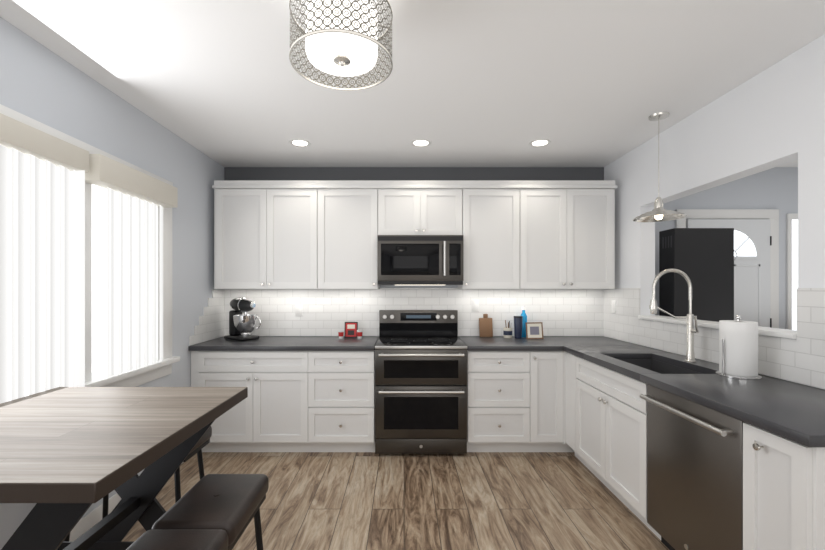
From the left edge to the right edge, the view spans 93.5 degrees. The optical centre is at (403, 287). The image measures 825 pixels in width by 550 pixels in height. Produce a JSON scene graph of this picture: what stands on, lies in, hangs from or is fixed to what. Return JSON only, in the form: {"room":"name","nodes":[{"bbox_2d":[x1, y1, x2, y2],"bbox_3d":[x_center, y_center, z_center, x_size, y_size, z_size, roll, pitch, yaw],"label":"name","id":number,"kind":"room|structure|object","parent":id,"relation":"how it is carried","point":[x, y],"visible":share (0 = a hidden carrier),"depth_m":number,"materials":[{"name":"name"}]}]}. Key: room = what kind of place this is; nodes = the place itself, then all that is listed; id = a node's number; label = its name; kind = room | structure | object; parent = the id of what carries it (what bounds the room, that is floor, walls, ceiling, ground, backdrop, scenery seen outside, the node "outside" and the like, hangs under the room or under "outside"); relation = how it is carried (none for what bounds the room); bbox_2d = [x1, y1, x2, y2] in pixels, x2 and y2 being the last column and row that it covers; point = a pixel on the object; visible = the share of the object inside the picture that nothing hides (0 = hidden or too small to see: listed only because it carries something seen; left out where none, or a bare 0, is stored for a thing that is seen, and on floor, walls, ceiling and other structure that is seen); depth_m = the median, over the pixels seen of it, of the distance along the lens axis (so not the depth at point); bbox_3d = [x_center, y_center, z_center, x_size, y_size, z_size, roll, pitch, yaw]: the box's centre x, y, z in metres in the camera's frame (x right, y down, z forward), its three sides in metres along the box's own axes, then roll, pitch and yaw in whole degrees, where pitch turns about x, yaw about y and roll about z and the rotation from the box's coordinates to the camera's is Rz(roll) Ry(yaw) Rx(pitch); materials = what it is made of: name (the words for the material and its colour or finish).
{"room":"kitchen","nodes":[
{"label":"kitchen","id":0,"kind":"room"},
{"bbox_2d":[0,17,223,549],"bbox_3d":[-1.845,0.100,0.710,0.150,2.580,6.220,0,0,0],"label":"wall","id":1,"kind":"structure","parent":0,"point":[39,82],"depth_m":2.54,"materials":[{"name":"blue paint"}]},
{"bbox_2d":[0,104,179,400],"bbox_3d":[-1.815,-0.075,1.615,0.230,1.440,2.670,0,0,0],"label":"window","id":2,"kind":"structure","parent":1,"relation":"in","point":[99,278],"depth_m":2.43,"materials":[{"name":"white"}]},
{"bbox_2d":[0,145,162,403],"bbox_3d":[-1.707,-0.045,1.601,0.124,1.123,2.347,0,0,0],"label":"window blinds","id":3,"kind":"object","parent":2,"relation":"attached to","point":[71,278],"visible":0.88,"depth_m":1.93,"materials":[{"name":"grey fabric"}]},
{"bbox_2d":[0,113,177,207],"bbox_3d":[-1.690,-0.651,1.615,0.111,0.143,2.380,0,0,0],"label":"blind valance","id":4,"kind":"object","parent":2,"relation":"attached to","point":[103,171],"visible":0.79,"depth_m":2.08,"materials":[{"name":"beige"}]},
{"bbox_2d":[69,462,183,541],"bbox_3d":[-1.757,1.325,0.400,0.022,0.130,5.599,0,0,0],"label":"baseboard","id":5,"kind":"structure","parent":1,"relation":"attached to","point":[88,521],"depth_m":2.16,"materials":[{"name":"white wood"}]},
{"bbox_2d":[189,289,224,344],"bbox_3d":[-1.765,0.236,3.492,0.008,0.473,0.595,0,0,0],"label":"tile backsplash","id":6,"kind":"structure","parent":1,"relation":"attached to","point":[211,325],"depth_m":3.57,"materials":[{"name":"white tile"}]},
{"bbox_2d":[122,452,668,549],"bbox_3d":[1.765,1.440,0.710,7.670,0.100,6.820,0,0,0],"label":"floor","id":7,"kind":"structure","parent":0,"point":[467,501],"depth_m":2.51,"materials":[{"name":"brown wood"}]},
{"bbox_2d":[0,387,247,549],"bbox_3d":[-1.213,0.952,1.414,0.914,0.947,0.928,0,0,0],"label":"dining table","id":8,"kind":"object","parent":7,"relation":"on","point":[69,456],"visible":0.92,"depth_m":1.33,"materials":[{"name":"brown"}]},
{"bbox_2d":[63,426,211,541],"bbox_3d":[-1.410,1.080,2.075,0.648,0.623,0.296,0,0,0],"label":"bench","id":9,"kind":"object","parent":7,"relation":"on","point":[204,440],"visible":0.12,"depth_m":2.12,"materials":[{"name":"leather"}]},
{"bbox_2d":[126,474,268,549],"bbox_3d":[-0.698,1.080,1.075,0.291,0.623,1.108,0,0,0],"label":"bench","id":10,"kind":"object","parent":7,"relation":"on","point":[213,512],"visible":1,"depth_m":1.33,"materials":[{"name":"leather"}]},
{"bbox_2d":[191,352,307,451],"bbox_3d":[-1.279,0.953,3.504,0.974,0.876,0.608,0,0,0],"label":"base cabinet","id":11,"kind":"object","parent":7,"relation":"on","point":[273,417],"depth_m":3.21,"materials":[{"name":"white wood"}]},
{"bbox_2d":[188,336,378,351],"bbox_3d":[-1.005,0.494,3.491,1.522,0.040,0.633,0,0,0],"label":"countertop","id":12,"kind":"structure","parent":11,"relation":"on","point":[264,343],"depth_m":3.26,"materials":[{"name":"grey stone"}]},
{"bbox_2d":[224,298,260,340],"bbox_3d":[-1.493,0.281,3.605,0.358,0.385,0.299,0,0,0],"label":"stand mixer","id":13,"kind":"object","parent":12,"relation":"on","point":[242,327],"visible":1,"depth_m":3.53,"materials":[{"name":"black plastic"}]},
{"bbox_2d":[338,330,343,338],"bbox_3d":[-0.593,0.435,3.655,0.054,0.078,0.054,0,0,0],"label":"cup","id":14,"kind":"object","parent":12,"relation":"on","point":[341,333],"visible":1,"depth_m":3.63,"materials":[{"name":"red ceramic"}]},
{"bbox_2d":[344,322,357,337],"bbox_3d":[-0.505,0.400,3.709,0.124,0.150,0.031,0,0,0],"label":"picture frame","id":15,"kind":"object","parent":12,"relation":"on","point":[351,328],"visible":0.98,"depth_m":3.70,"materials":[{"name":"red"}]},
{"bbox_2d":[357,330,362,338],"bbox_3d":[-0.417,0.435,3.655,0.054,0.078,0.054,0,0,0],"label":"cup","id":16,"kind":"object","parent":12,"relation":"on","point":[359,334],"visible":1,"depth_m":3.63,"materials":[{"name":"ceramic"}]},
{"bbox_2d":[308,340,377,451],"bbox_3d":[-0.548,0.953,3.504,0.607,0.876,0.608,0,0,0],"label":"base cabinet","id":17,"kind":"object","parent":7,"relation":"on","point":[341,385],"depth_m":3.21,"materials":[{"name":"white wood"}]},
{"bbox_2d":[375,310,466,453],"bbox_3d":[0.140,0.802,3.458,0.758,1.175,0.696,0,0,0],"label":"range","id":18,"kind":"object","parent":7,"relation":"on","point":[420,381],"visible":1,"depth_m":3.17,"materials":[{"name":"grey metal"}]},
{"bbox_2d":[467,348,539,451],"bbox_3d":[0.812,0.953,3.504,0.575,0.876,0.608,0,0,0],"label":"base cabinet","id":19,"kind":"object","parent":7,"relation":"on","point":[503,388],"depth_m":3.20,"materials":[{"name":"white wood"}]},
{"bbox_2d":[458,336,627,351],"bbox_3d":[1.245,0.494,3.491,1.442,0.040,0.633,0,0,0],"label":"countertop","id":20,"kind":"structure","parent":19,"relation":"on","point":[474,343],"depth_m":3.38,"materials":[{"name":"grey stone"}]},
{"bbox_2d":[479,314,492,336],"bbox_3d":[0.795,0.364,3.771,0.130,0.223,0.051,0,0,0],"label":"cutting board","id":21,"kind":"object","parent":20,"relation":"on","point":[485,326],"visible":1,"depth_m":3.76,"materials":[{"name":"brown wood"}]},
{"bbox_2d":[503,320,511,337],"bbox_3d":[0.985,0.389,3.680,0.082,0.170,0.082,0,0,0],"label":"utensil crock","id":22,"kind":"object","parent":20,"relation":"on","point":[507,332],"visible":1,"depth_m":3.65,"materials":[{"name":"beige ceramic"}]},
{"bbox_2d":[514,316,522,338],"bbox_3d":[1.075,0.368,3.655,0.082,0.212,0.082,0,0,0],"label":"tumbler","id":23,"kind":"object","parent":20,"relation":"on","point":[518,327],"visible":1,"depth_m":3.62,"materials":[{"name":"blue"}]},
{"bbox_2d":[521,307,526,337],"bbox_3d":[1.155,0.329,3.745,0.064,0.290,0.064,0,0,0],"label":"bottle","id":24,"kind":"object","parent":20,"relation":"on","point":[524,315],"visible":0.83,"depth_m":3.71,"materials":[{"name":"blue"}]},
{"bbox_2d":[526,322,543,338],"bbox_3d":[1.215,0.398,3.613,0.156,0.160,0.040,0,0,12],"label":"print","id":25,"kind":"object","parent":20,"relation":"on","point":[534,330],"visible":0.95,"depth_m":3.60,"materials":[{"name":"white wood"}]},
{"bbox_2d":[540,352,555,451],"bbox_3d":[1.195,0.953,3.504,0.310,0.876,0.608,0,0,0],"label":"base cabinet","id":26,"kind":"object","parent":7,"relation":"on","point":[547,359],"depth_m":3.21,"materials":[{"name":"white wood"}]},
{"bbox_2d":[556,348,579,459],"bbox_3d":[1.612,0.953,3.080,0.708,0.876,0.280,0,0,0],"label":"base cabinet","id":27,"kind":"object","parent":7,"relation":"on","point":[579,396],"depth_m":3.16,"materials":[{"name":"white wood"}]},
{"bbox_2d":[580,356,731,539],"bbox_3d":[1.648,0.953,2.566,0.636,0.876,0.872,0,0,0],"label":"base cabinet","id":28,"kind":"object","parent":7,"relation":"on","point":[613,414],"depth_m":2.47,"materials":[{"name":"white wood"}]},
{"bbox_2d":[564,344,675,359],"bbox_3d":[1.636,0.494,2.998,0.661,0.040,0.356,0,0,0],"label":"countertop","id":29,"kind":"structure","parent":28,"relation":"on","point":[581,350],"depth_m":2.95,"materials":[{"name":"grey stone"}]},
{"bbox_2d":[649,269,698,361],"bbox_3d":[1.729,0.175,2.477,0.291,0.599,0.106,0,0,0],"label":"faucet","id":30,"kind":"object","parent":28,"relation":"on","point":[691,330],"visible":1,"depth_m":2.49,"materials":[{"name":"silver metal"}]},
{"bbox_2d":[640,372,824,447],"bbox_3d":[1.636,0.494,1.700,0.661,0.040,0.900,0,0,0],"label":"countertop","id":31,"kind":"structure","parent":28,"relation":"on","point":[789,410],"depth_m":1.65,"materials":[{"name":"grey stone"}]},
{"bbox_2d":[716,315,761,379],"bbox_3d":[1.800,0.310,2.090,0.190,0.327,0.190,0,0,0],"label":"paper towel holder","id":32,"kind":"object","parent":31,"relation":"on","point":[738,348],"visible":1,"depth_m":2.03,"materials":[{"name":"white paper"}]},
{"bbox_2d":[640,384,745,549],"bbox_3d":[1.609,0.956,1.827,0.672,0.868,0.599,0,0,0],"label":"dishwasher","id":33,"kind":"object","parent":7,"relation":"on","point":[694,476],"visible":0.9,"depth_m":1.78,"materials":[{"name":"black"}]},
{"bbox_2d":[659,228,733,321],"bbox_3d":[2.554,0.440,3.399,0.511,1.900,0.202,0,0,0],"label":"refrigerator","id":34,"kind":"object","parent":7,"relation":"on","point":[702,259],"visible":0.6,"depth_m":3.30,"materials":[{"name":"black metal"}]},
{"bbox_2d":[743,424,824,549],"bbox_3d":[1.648,0.953,1.397,0.636,0.876,0.255,0,0,0],"label":"base cabinet","id":35,"kind":"object","parent":7,"relation":"on","point":[784,482],"depth_m":1.38,"materials":[{"name":"white wood"}]},
{"bbox_2d":[0,0,824,166],"bbox_3d":[1.765,-1.240,0.710,7.670,0.100,6.820,0,0,0],"label":"ceiling","id":36,"kind":"structure","parent":0,"point":[505,83],"depth_m":2.13,"materials":[{"name":"white paint"}]},
{"bbox_2d":[289,139,310,146],"bbox_3d":[-0.852,-1.188,3.180,0.176,0.004,0.176,0,0,0],"label":"recessed light","id":37,"kind":"object","parent":36,"relation":"in","point":[300,142],"visible":1,"depth_m":3.17,"materials":[{"name":"white"}]},
{"bbox_2d":[289,0,392,90],"bbox_3d":[-0.253,-1.048,1.584,0.414,0.282,0.414,0,0,0],"label":"drum ceiling light","id":38,"kind":"object","parent":36,"relation":"attached to","point":[341,38],"visible":1,"depth_m":1.50,"materials":[{"name":"grey"}]},
{"bbox_2d":[410,139,431,146],"bbox_3d":[0.139,-1.188,3.180,0.176,0.004,0.176,0,0,0],"label":"recessed light","id":39,"kind":"object","parent":36,"relation":"in","point":[421,142],"visible":1,"depth_m":3.17,"materials":[{"name":"white"}]},
{"bbox_2d":[529,139,550,146],"bbox_3d":[1.115,-1.188,3.180,0.176,0.004,0.176,0,0,0],"label":"recessed light","id":40,"kind":"object","parent":36,"relation":"in","point":[539,142],"visible":1,"depth_m":3.17,"materials":[{"name":"white"}]},
{"bbox_2d":[633,112,686,221],"bbox_3d":[1.760,-0.830,2.680,0.312,0.718,0.312,0,0,0],"label":"pendant light","id":41,"kind":"object","parent":36,"relation":"hanging from","point":[659,212],"visible":1,"depth_m":2.67,"materials":[{"name":"silver metal"}]},
{"bbox_2d":[224,167,797,328],"bbox_3d":[1.765,0.100,3.895,7.670,2.580,0.150,0,0,0],"label":"wall","id":42,"kind":"structure","parent":0,"point":[775,188],"depth_m":3.82,"materials":[{"name":"paint"}]},
{"bbox_2d":[212,184,323,288],"bbox_3d":[-1.216,-0.454,3.649,0.997,0.928,0.318,0,0,0],"label":"upper cabinet","id":43,"kind":"object","parent":42,"relation":"attached to","point":[267,236],"depth_m":3.50,"materials":[{"name":"white wood"}]},
{"bbox_2d":[324,184,379,288],"bbox_3d":[-0.539,-0.454,3.649,0.605,0.928,0.318,0,0,0],"label":"upper cabinet","id":44,"kind":"object","parent":42,"relation":"attached to","point":[324,234],"depth_m":3.50,"materials":[{"name":"white wood"}]},
{"bbox_2d":[225,288,600,335],"bbox_3d":[0.100,0.236,3.816,3.738,0.473,0.008,0,0,0],"label":"tile backsplash","id":45,"kind":"structure","parent":42,"relation":"attached to","point":[562,312],"depth_m":3.81,"materials":[{"name":"white tile"}]},
{"bbox_2d":[295,305,302,315],"bbox_3d":[-1.030,0.220,3.806,0.070,0.114,0.008,0,0,0],"label":"electrical outlet","id":46,"kind":"object","parent":45,"relation":"attached to","point":[298,310],"visible":1,"depth_m":3.80,"materials":[{"name":"white plastic"}]},
{"bbox_2d":[472,300,478,310],"bbox_3d":[0.700,0.170,3.806,0.070,0.114,0.008,0,0,0],"label":"electrical outlet","id":47,"kind":"object","parent":45,"relation":"attached to","point":[475,305],"visible":1,"depth_m":3.80,"materials":[{"name":"white plastic"}]},
{"bbox_2d":[380,184,463,235],"bbox_3d":[0.145,-0.694,3.649,0.761,0.447,0.318,0,0,0],"label":"upper cabinet","id":48,"kind":"object","parent":42,"relation":"attached to","point":[405,209],"depth_m":3.49,"materials":[{"name":"white wood"}]},
{"bbox_2d":[377,235,462,284],"bbox_3d":[0.145,-0.245,3.581,0.756,0.439,0.450,0,0,0],"label":"microwave","id":49,"kind":"object","parent":48,"relation":"attached to","point":[419,259],"visible":1,"depth_m":3.40,"materials":[{"name":"grey metal"}]},
{"bbox_2d":[458,184,527,288],"bbox_3d":[0.816,-0.454,3.649,0.579,0.928,0.318,0,0,0],"label":"upper cabinet","id":50,"kind":"object","parent":42,"relation":"attached to","point":[495,238],"depth_m":3.50,"materials":[{"name":"white wood"}]},
{"bbox_2d":[528,184,616,288],"bbox_3d":[1.444,-0.454,3.649,0.924,0.928,0.318,0,0,0],"label":"upper cabinet","id":51,"kind":"object","parent":42,"relation":"attached to","point":[571,227],"depth_m":3.50,"materials":[{"name":"white wood"}]},
{"bbox_2d":[686,219,771,327],"bbox_3d":[3.173,0.358,3.768,0.806,2.056,0.093,0,0,0],"label":"entry door","id":52,"kind":"structure","parent":42,"relation":"in","point":[752,240],"depth_m":3.78,"materials":[{"name":"white paint"}]},
{"bbox_2d":[675,209,797,329],"bbox_3d":[3.345,0.310,3.806,1.350,2.160,0.024,0,0,0],"label":"door frame","id":53,"kind":"structure","parent":42,"relation":"attached to","point":[772,215],"depth_m":3.80,"materials":[{"name":"white wood"}]},
{"bbox_2d":[792,219,797,329],"bbox_3d":[3.890,0.250,3.796,0.180,1.840,0.004,0,0,0],"label":"window","id":54,"kind":"structure","parent":42,"relation":"in","point":[794,266],"depth_m":3.79,"materials":[{"name":"white"}]},
{"bbox_2d":[604,34,824,389],"bbox_3d":[2.030,0.100,0.710,0.120,2.580,6.220,0,0,0],"label":"wall","id":55,"kind":"structure","parent":0,"point":[772,116],"depth_m":2.29,"materials":[{"name":"white paint"}]},
{"bbox_2d":[601,288,824,388],"bbox_3d":[1.965,0.236,2.171,0.008,0.473,3.240,0,0,0],"label":"tile backsplash","id":56,"kind":"structure","parent":55,"relation":"attached to","point":[800,359],"depth_m":2.13,"materials":[{"name":"white tile"}]},
{"bbox_2d":[612,301,615,312],"bbox_3d":[1.956,0.175,3.620,0.008,0.114,0.070,0,0,0],"label":"electrical outlet","id":57,"kind":"object","parent":56,"relation":"attached to","point":[613,306],"visible":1,"depth_m":3.61,"materials":[{"name":"white plastic"}]},
{"bbox_2d":[638,315,796,338],"bbox_3d":[2.033,0.242,2.585,0.175,0.028,1.290,0,0,0],"label":"sill","id":58,"kind":"structure","parent":55,"relation":"on","point":[779,332],"depth_m":2.48,"materials":[{"name":"white"}]}
]}

